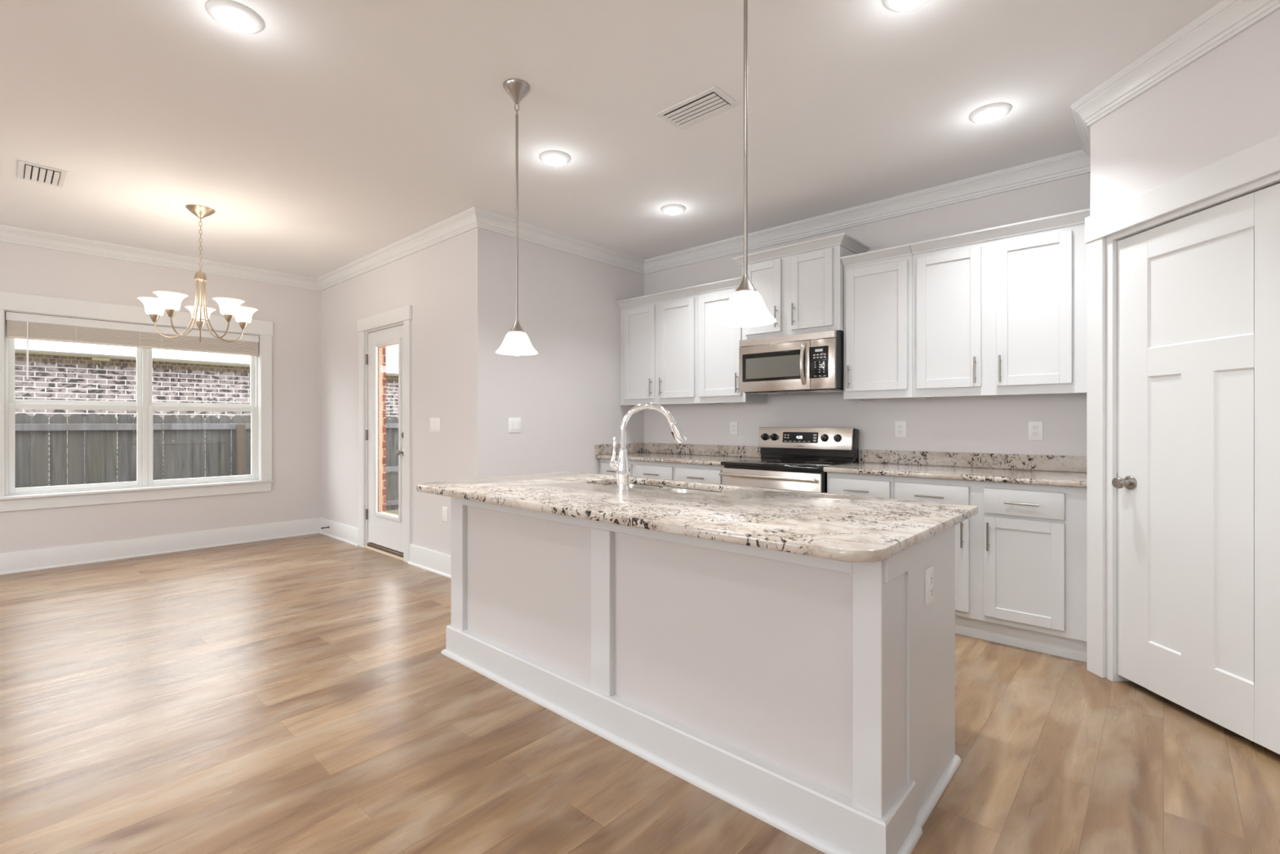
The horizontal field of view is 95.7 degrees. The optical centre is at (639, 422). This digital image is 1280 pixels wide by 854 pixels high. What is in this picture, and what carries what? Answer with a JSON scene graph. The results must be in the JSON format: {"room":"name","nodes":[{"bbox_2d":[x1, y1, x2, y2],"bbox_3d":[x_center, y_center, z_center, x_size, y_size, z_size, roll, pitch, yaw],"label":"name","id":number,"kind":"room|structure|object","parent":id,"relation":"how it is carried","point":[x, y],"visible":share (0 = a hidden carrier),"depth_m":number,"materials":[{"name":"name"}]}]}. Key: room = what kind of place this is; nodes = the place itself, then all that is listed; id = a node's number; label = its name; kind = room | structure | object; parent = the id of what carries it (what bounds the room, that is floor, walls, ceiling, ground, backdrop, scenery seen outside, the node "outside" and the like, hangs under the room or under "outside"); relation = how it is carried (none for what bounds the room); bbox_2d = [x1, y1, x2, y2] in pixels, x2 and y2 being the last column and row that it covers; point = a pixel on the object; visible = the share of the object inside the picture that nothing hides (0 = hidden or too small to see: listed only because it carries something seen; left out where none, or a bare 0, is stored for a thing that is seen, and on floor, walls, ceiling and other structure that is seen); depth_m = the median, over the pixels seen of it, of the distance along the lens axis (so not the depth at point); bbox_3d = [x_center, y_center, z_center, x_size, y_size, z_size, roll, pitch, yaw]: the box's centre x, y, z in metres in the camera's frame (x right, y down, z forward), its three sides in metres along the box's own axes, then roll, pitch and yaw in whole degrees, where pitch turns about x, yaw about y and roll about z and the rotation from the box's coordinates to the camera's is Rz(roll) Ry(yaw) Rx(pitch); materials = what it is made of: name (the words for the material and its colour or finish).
{"room":"kitchen","nodes":[
{"label":"kitchen","id":0,"kind":"room"},
{"bbox_2d":[0,240,320,553],"bbox_3d":[-5.896,-0.180,3.923,0.150,2.790,7.120,0,0,42],"label":"wall","id":1,"kind":"structure","parent":0,"point":[295,313],"depth_m":5.62,"materials":[{"name":"beige paint"}]},
{"bbox_2d":[0,290,273,511],"bbox_3d":[-4.554,-0.169,5.353,0.175,1.768,2.012,0,0,42],"label":"window","id":2,"kind":"structure","parent":1,"relation":"in","point":[260,479],"depth_m":5.32,"materials":[{"name":"white paint"}]},
{"bbox_2d":[5,311,258,378],"bbox_3d":[-4.541,-0.629,5.347,0.059,0.538,1.766,0,0,42],"label":"window blind","id":3,"kind":"object","parent":2,"relation":"attached to","point":[28,326],"visible":0.99,"depth_m":5.19,"materials":[{"name":"white paint"}]},
{"bbox_2d":[0,517,319,574],"bbox_3d":[-5.869,1.133,3.817,0.032,0.165,7.000,0,0,42],"label":"baseboard","id":4,"kind":"structure","parent":1,"relation":"attached to","point":[63,556],"depth_m":5.31,"materials":[{"name":"white paint"}]},
{"bbox_2d":[0,224,319,290],"bbox_3d":[-5.853,-1.516,3.803,0.074,0.118,7.000,0,0,42],"label":"trim","id":5,"kind":"structure","parent":1,"relation":"attached to","point":[12,234],"depth_m":5.29,"materials":[{"name":"white paint"}]},
{"bbox_2d":[382,346,386,511],"bbox_3d":[-2.425,-0.125,5.656,3.180,3.150,0.055,0,0,42],"label":"wall","id":6,"kind":"structure","parent":0,"point":[384,348],"depth_m":5.78,"materials":[{"name":"red brick"}]},
{"bbox_2d":[320,227,491,555],"bbox_3d":[-2.333,-0.180,5.421,3.130,2.790,0.120,0,0,42],"label":"wall","id":7,"kind":"structure","parent":0,"point":[446,284],"depth_m":4.82,"materials":[{"name":"beige paint"}]},
{"bbox_2d":[319,517,358,546],"bbox_3d":[-3.158,1.133,6.063,1.046,0.165,0.032,0,0,42],"label":"baseboard","id":8,"kind":"structure","parent":7,"relation":"attached to","point":[346,533],"depth_m":6.03,"materials":[{"name":"white paint"}]},
{"bbox_2d":[356,305,412,562],"bbox_3d":[-2.349,0.101,5.398,1.082,2.229,0.186,0,0,42],"label":"door","id":9,"kind":"structure","parent":7,"relation":"in","point":[385,533],"depth_m":5.51,"materials":[{"name":"white paint"}]},
{"bbox_2d":[315,206,477,291],"bbox_3d":[-2.371,-1.516,5.324,3.204,0.118,0.074,0,0,42],"label":"trim","id":10,"kind":"structure","parent":7,"relation":"attached to","point":[464,221],"depth_m":5.02,"materials":[{"name":"white paint"}]},
{"bbox_2d":[407,543,450,577],"bbox_3d":[-1.596,1.133,4.653,1.070,0.165,0.032,0,0,42],"label":"baseboard","id":11,"kind":"structure","parent":7,"relation":"attached to","point":[433,561],"depth_m":4.77,"materials":[{"name":"white paint"}]},
{"bbox_2d":[430,417,439,431],"bbox_3d":[-1.677,0.018,4.742,0.163,0.117,0.008,0,0,42],"label":"light switch","id":12,"kind":"object","parent":7,"relation":"attached to","point":[434,422],"visible":1,"depth_m":4.74,"materials":[{"name":"white plastic"}]},
{"bbox_2d":[442,506,447,521],"bbox_3d":[-1.564,0.733,4.640,0.076,0.117,0.009,0,0,42],"label":"outlet","id":13,"kind":"object","parent":7,"relation":"attached to","point":[444,508],"visible":1,"depth_m":4.63,"materials":[{"name":"white plastic"}]},
{"bbox_2d":[491,231,644,477],"bbox_3d":[-0.591,-0.180,5.105,0.120,2.790,1.745,0,0,42],"label":"wall","id":14,"kind":"structure","parent":0,"point":[566,396],"depth_m":4.90,"materials":[{"name":"beige paint"}]},
{"bbox_2d":[508,417,520,432],"bbox_3d":[-0.988,0.020,4.570,0.008,0.117,0.118,0,0,42],"label":"light switch","id":15,"kind":"object","parent":14,"relation":"attached to","point":[514,424],"visible":1,"depth_m":4.57,"materials":[{"name":"white plastic"}]},
{"bbox_2d":[474,206,644,274],"bbox_3d":[-0.584,-1.516,4.968,0.074,0.118,1.939,0,0,42],"label":"trim","id":16,"kind":"structure","parent":14,"relation":"attached to","point":[486,220],"depth_m":4.83,"materials":[{"name":"white paint"}]},
{"bbox_2d":[0,0,1222,278],"bbox_3d":[-1.888,-1.625,1.513,9.630,0.100,9.215,0,0,42],"label":"ceiling","id":17,"kind":"structure","parent":0,"point":[331,135],"depth_m":2.89,"materials":[{"name":"paint"}]},
{"bbox_2d":[17,160,67,187],"bbox_3d":[-3.790,-1.569,3.674,0.360,0.013,0.210,0,0,42],"label":"ceiling vent","id":18,"kind":"object","parent":17,"relation":"in","point":[27,171],"visible":1,"depth_m":3.65,"materials":[{"name":"white metal"}]},
{"bbox_2d":[137,204,257,342],"bbox_3d":[-3.235,-1.094,4.290,0.716,0.962,0.711,0,0,42],"label":"chandelier","id":19,"kind":"object","parent":17,"relation":"hanging from","point":[170,301],"visible":1,"depth_m":4.20,"materials":[{"name":"frosted white glass"},{"name":"warm nickel"}]},
{"bbox_2d":[205,0,264,34],"bbox_3d":[-1.567,-1.564,2.247,0.188,0.022,0.188,0,0,42],"label":"recessed light","id":20,"kind":"object","parent":17,"relation":"in","point":[233,15],"visible":1,"depth_m":2.22,"materials":[{"name":"white paint"}]},
{"bbox_2d":[495,78,537,355],"bbox_3d":[-0.577,-0.944,2.716,0.194,1.262,0.194,0,0,42],"label":"pendant light","id":21,"kind":"object","parent":17,"relation":"hanging from","point":[516,342],"visible":1,"depth_m":2.70,"materials":[{"name":"white glass"}]},
{"bbox_2d":[538,150,570,165],"bbox_3d":[-0.505,-1.564,3.446,0.188,0.022,0.188,0,0,42],"label":"recessed light","id":22,"kind":"object","parent":17,"relation":"in","point":[553,157],"visible":1,"depth_m":3.41,"materials":[{"name":"white paint"}]},
{"bbox_2d":[660,204,685,214],"bbox_3d":[0.244,-1.564,4.271,0.188,0.022,0.188,0,0,42],"label":"recessed light","id":23,"kind":"object","parent":17,"relation":"in","point":[670,209],"visible":1,"depth_m":4.23,"materials":[{"name":"white paint"}]},
{"bbox_2d":[655,85,738,129],"bbox_3d":[0.285,-1.569,2.910,0.366,0.013,0.210,0,0,42],"label":"ceiling vent","id":24,"kind":"object","parent":17,"relation":"in","point":[709,103],"visible":1,"depth_m":2.89,"materials":[{"name":"white metal"}]},
{"bbox_2d":[715,0,776,327],"bbox_3d":[0.344,-0.944,1.885,0.194,1.262,0.194,0,0,42],"label":"pendant light","id":25,"kind":"object","parent":17,"relation":"hanging from","point":[745,308],"visible":1,"depth_m":1.88,"materials":[{"name":"white glass"}]},
{"bbox_2d":[882,0,929,12],"bbox_3d":[0.989,-1.564,2.124,0.188,0.022,0.188,0,0,42],"label":"recessed light","id":26,"kind":"object","parent":17,"relation":"in","point":[895,6],"visible":1,"depth_m":2.16,"materials":[{"name":"white paint"}]},
{"bbox_2d":[968,102,1012,123],"bbox_3d":[1.778,-1.564,2.946,0.188,0.022,0.188,0,0,42],"label":"recessed light","id":27,"kind":"object","parent":17,"relation":"in","point":[990,113],"visible":1,"depth_m":2.92,"materials":[{"name":"white paint"}]},
{"bbox_2d":[0,533,1279,853],"bbox_3d":[-1.888,1.265,1.513,9.630,0.100,9.215,0,0,42],"label":"floor","id":28,"kind":"structure","parent":0,"point":[298,694],"depth_m":2.18,"materials":[{"name":"brown wood"}]},
{"bbox_2d":[600,458,675,488],"bbox_3d":[0.146,0.769,5.172,0.879,0.892,0.654,0,0,42],"label":"base cabinet","id":29,"kind":"object","parent":28,"relation":"on","point":[662,470],"visible":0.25,"depth_m":4.86,"materials":[{"name":"white paint"}]},
{"bbox_2d":[595,442,760,466],"bbox_3d":[0.320,0.260,5.009,1.359,0.125,0.664,0,0,42],"label":"countertop","id":30,"kind":"structure","parent":29,"relation":"on","point":[695,454],"depth_m":5.10,"materials":[{"name":"beige stone"}]},
{"bbox_2d":[675,462,724,488],"bbox_3d":[0.650,0.769,4.718,0.473,0.892,0.654,0,0,42],"label":"base cabinet","id":31,"kind":"object","parent":28,"relation":"on","point":[684,472],"visible":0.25,"depth_m":4.50,"materials":[{"name":"white paint"}]},
{"bbox_2d":[440,497,960,853],"bbox_3d":[0.094,0.779,2.607,2.297,0.871,0.867,0,0,42],"label":"kitchen island","id":32,"kind":"object","parent":28,"relation":"on","point":[813,697],"visible":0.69,"depth_m":1.93,"materials":[{"name":"white paint"}]},
{"bbox_2d":[416,471,977,562],"bbox_3d":[0.050,0.327,2.553,2.323,0.032,1.073,0,0,42],"label":"island countertop","id":33,"kind":"structure","parent":32,"relation":"on","point":[829,526],"depth_m":2.05,"materials":[{"name":"beige stone"}]},
{"bbox_2d":[609,402,687,489],"bbox_3d":[0.039,0.109,2.699,0.362,0.404,0.066,0,0,1],"label":"faucet","id":34,"kind":"object","parent":33,"relation":"on","point":[622,467],"visible":1,"depth_m":2.69,"materials":[{"name":"silver metal"}]},
{"bbox_2d":[605,483,719,493],"bbox_3d":[0.086,0.444,2.900,0.846,0.200,0.386,0,0,42],"label":"sink","id":35,"kind":"object","parent":33,"relation":"in","point":[631,485],"visible":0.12,"depth_m":3.02,"materials":[{"name":"silver metal"}]},
{"bbox_2d":[925,565,933,605],"bbox_3d":[0.926,0.520,1.852,0.009,0.115,0.072,0,0,42],"label":"outlet","id":36,"kind":"object","parent":32,"relation":"attached to","point":[930,571],"visible":1,"depth_m":1.84,"materials":[{"name":"white plastic"}]},
{"bbox_2d":[928,573,933,584],"bbox_3d":[0.927,0.500,1.851,0.004,0.028,0.034,0,0,42],"label":"socket","id":37,"kind":"object","parent":36,"relation":"attached to","point":[931,575],"depth_m":1.85,"materials":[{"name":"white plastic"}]},
{"bbox_2d":[928,586,933,596],"bbox_3d":[0.927,0.539,1.851,0.004,0.028,0.034,0,0,42],"label":"socket","id":38,"kind":"object","parent":36,"relation":"attached to","point":[931,588],"depth_m":1.85,"materials":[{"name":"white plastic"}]},
{"bbox_2d":[719,426,858,493],"bbox_3d":[1.087,0.625,4.256,0.784,1.179,0.703,0,0,42],"label":"electric range","id":39,"kind":"object","parent":28,"relation":"on","point":[792,458],"visible":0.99,"depth_m":4.24,"materials":[{"name":"silver metal"}]},
{"bbox_2d":[720,457,852,471],"bbox_3d":[1.071,0.301,4.237,0.784,0.028,0.555,0,0,42],"label":"cooktop","id":40,"kind":"object","parent":39,"relation":"in","point":[758,464],"depth_m":4.17,"materials":[{"name":"black glass"}]},
{"bbox_2d":[826,471,893,498],"bbox_3d":[1.573,0.769,3.884,0.424,0.892,0.654,0,0,42],"label":"base cabinet","id":41,"kind":"object","parent":28,"relation":"on","point":[855,484],"visible":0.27,"depth_m":3.65,"materials":[{"name":"white paint"}]},
{"bbox_2d":[893,475,1086,662],"bbox_3d":[2.085,0.769,3.422,0.950,0.892,0.654,0,0,42],"label":"base cabinet","id":42,"kind":"object","parent":28,"relation":"on","point":[1020,562],"visible":0.78,"depth_m":3.10,"materials":[{"name":"white paint"}]},
{"bbox_2d":[823,448,1086,487],"bbox_3d":[1.927,0.260,3.566,1.382,0.125,0.652,0,0,42],"label":"countertop","id":43,"kind":"structure","parent":42,"relation":"on","point":[1037,469],"depth_m":3.57,"materials":[{"name":"beige stone"}]},
{"bbox_2d":[644,172,1090,462],"bbox_3d":[2.260,-0.180,3.786,6.120,2.790,0.120,0,0,42],"label":"wall","id":44,"kind":"structure","parent":0,"point":[983,424],"depth_m":3.99,"materials":[{"name":"beige paint"}]},
{"bbox_2d":[615,286,708,405],"bbox_3d":[0.240,-0.647,5.260,0.900,0.970,0.398,0,0,42],"label":"upper cabinet","id":45,"kind":"object","parent":44,"relation":"attached to","point":[659,331],"visible":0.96,"depth_m":5.10,"materials":[{"name":"white paint"}]},
{"bbox_2d":[644,442,760,457],"bbox_3d":[0.543,0.243,5.241,1.339,0.093,0.021,0,0,42],"label":"backsplash","id":46,"kind":"structure","parent":44,"relation":"attached to","point":[674,448],"depth_m":5.20,"materials":[{"name":"beige stone"}]},
{"bbox_2d":[693,276,767,404],"bbox_3d":[0.748,-0.647,4.802,0.464,0.970,0.398,0,0,42],"label":"upper cabinet","id":47,"kind":"object","parent":44,"relation":"attached to","point":[718,346],"visible":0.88,"depth_m":4.71,"materials":[{"name":"white paint"}]},
{"bbox_2d":[729,422,737,435],"bbox_3d":[0.810,0.051,5.009,0.076,0.117,0.009,0,0,42],"label":"outlet","id":48,"kind":"object","parent":44,"relation":"attached to","point":[733,425],"visible":1,"depth_m":5.00,"materials":[{"name":"white plastic"}]},
{"bbox_2d":[731,232,870,340],"bbox_3d":[1.194,-0.956,4.362,0.901,0.640,0.453,0,0,42],"label":"upper cabinet","id":49,"kind":"object","parent":44,"relation":"attached to","point":[800,285],"visible":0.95,"depth_m":4.15,"materials":[{"name":"white paint"}]},
{"bbox_2d":[738,329,843,395],"bbox_3d":[1.172,-0.425,4.332,0.758,0.407,0.525,0,0,42],"label":"microwave","id":50,"kind":"object","parent":49,"relation":"attached to","point":[811,362],"visible":0.98,"depth_m":4.14,"materials":[{"name":"grey metal"}]},
{"bbox_2d":[644,149,1090,274],"bbox_3d":[1.324,-1.516,4.501,3.534,0.118,0.074,0,0,42],"label":"trim","id":51,"kind":"structure","parent":44,"relation":"attached to","point":[1077,162],"depth_m":4.07,"materials":[{"name":"white paint"}]},
{"bbox_2d":[840,244,927,400],"bbox_3d":[1.671,-0.647,3.968,0.450,0.970,0.398,0,0,42],"label":"upper cabinet","id":52,"kind":"object","parent":44,"relation":"attached to","point":[877,285],"visible":0.96,"depth_m":3.84,"materials":[{"name":"white paint"}]},
{"bbox_2d":[894,421,906,437],"bbox_3d":[1.835,0.047,4.083,0.076,0.117,0.009,0,0,42],"label":"outlet","id":53,"kind":"object","parent":44,"relation":"attached to","point":[900,426],"visible":1,"depth_m":4.08,"materials":[{"name":"white plastic"}]},
{"bbox_2d":[897,424,902,428],"bbox_3d":[1.834,0.028,4.082,0.034,0.028,0.004,0,0,42],"label":"socket","id":54,"kind":"object","parent":53,"relation":"attached to","point":[900,426],"depth_m":4.08,"materials":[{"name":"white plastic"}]},
{"bbox_2d":[897,430,902,434],"bbox_3d":[1.834,0.067,4.082,0.034,0.028,0.004,0,0,42],"label":"socket","id":55,"kind":"object","parent":53,"relation":"attached to","point":[900,432],"depth_m":4.08,"materials":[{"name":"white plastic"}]},
{"bbox_2d":[860,448,1086,472],"bbox_3d":[2.139,0.243,3.800,1.382,0.093,0.021,0,0,42],"label":"backsplash","id":56,"kind":"structure","parent":44,"relation":"attached to","point":[1013,461],"depth_m":3.74,"materials":[{"name":"beige stone"}]},
{"bbox_2d":[909,208,1090,399],"bbox_3d":[2.182,-0.647,3.507,0.922,0.970,0.398,0,0,42],"label":"upper cabinet","id":57,"kind":"object","parent":44,"relation":"attached to","point":[998,310],"visible":0.94,"depth_m":3.36,"materials":[{"name":"white paint"}]},
{"bbox_2d":[1027,421,1043,439],"bbox_3d":[2.423,0.050,3.552,0.076,0.117,0.009,0,0,42],"label":"outlet","id":58,"kind":"object","parent":44,"relation":"attached to","point":[1035,428],"visible":1,"depth_m":3.55,"materials":[{"name":"white plastic"}]},
{"bbox_2d":[1031,425,1038,430],"bbox_3d":[2.422,0.030,3.551,0.034,0.028,0.004,0,0,42],"label":"socket","id":59,"kind":"object","parent":58,"relation":"attached to","point":[1033,427],"depth_m":3.55,"materials":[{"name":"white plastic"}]},
{"bbox_2d":[1031,431,1038,435],"bbox_3d":[2.422,0.070,3.551,0.034,0.028,0.004,0,0,42],"label":"socket","id":60,"kind":"object","parent":58,"relation":"attached to","point":[1033,433],"depth_m":3.55,"materials":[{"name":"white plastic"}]},
{"bbox_2d":[1090,8,1279,678],"bbox_3d":[2.302,-0.180,2.177,0.110,2.790,1.350,0,0,-3],"label":"wall","id":61,"kind":"structure","parent":0,"point":[1225,103],"depth_m":2.34,"materials":[{"name":"beige paint"}]},
{"bbox_2d":[1071,0,1279,126],"bbox_3d":[2.209,-1.516,2.187,0.074,0.118,1.381,0,0,-3],"label":"trim","id":62,"kind":"structure","parent":61,"relation":"attached to","point":[1228,19],"depth_m":2.38,"materials":[{"name":"white paint"}]},
{"bbox_2d":[1084,134,1279,754],"bbox_3d":[2.267,0.105,2.360,0.160,2.220,0.989,0,0,-3],"label":"door","id":63,"kind":"structure","parent":61,"relation":"in","point":[1193,291],"depth_m":2.36,"materials":[{"name":"white paint"}]},
{"bbox_3d":[2.474,-0.180,3.063,0.100,2.790,0.668,0,0,42],"label":"wall","id":64,"kind":"structure","parent":0,"visible":0},
{"bbox_2d":[1071,107,1090,156],"bbox_3d":[2.399,-1.516,3.110,0.074,0.118,0.699,0,0,42],"label":"trim","id":65,"kind":"structure","parent":64,"relation":"attached to","point":[1084,131],"depth_m":3.03,"materials":[{"name":"white paint"}]},
{"label":"outside","id":66,"kind":"structure","parent":0,"visible":0},
{"bbox_2d":[386,509,398,515],"bbox_3d":[-9.123,1.500,12.279,18.000,0.100,26.000,0,0,42],"label":"ground","id":67,"kind":"structure","parent":66,"point":[396,511],"depth_m":9.37,"materials":[{"name":"beige concrete"}]},
{"bbox_2d":[14,413,398,511],"bbox_3d":[-4.408,0.673,8.696,0.154,1.554,13.000,0,0,42],"label":"fence","id":68,"kind":"object","parent":67,"relation":"on","point":[178,444],"visible":0.11,"depth_m":6.90,"materials":[{"name":"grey wood"}]},
{"bbox_2d":[14,338,398,485],"bbox_3d":[-8.651,-0.550,11.854,7.070,4.000,22.700,0,0,42],"label":"house","id":69,"kind":"structure","parent":67,"relation":"on","point":[58,371],"depth_m":8.44,"materials":[{"name":"brick"}]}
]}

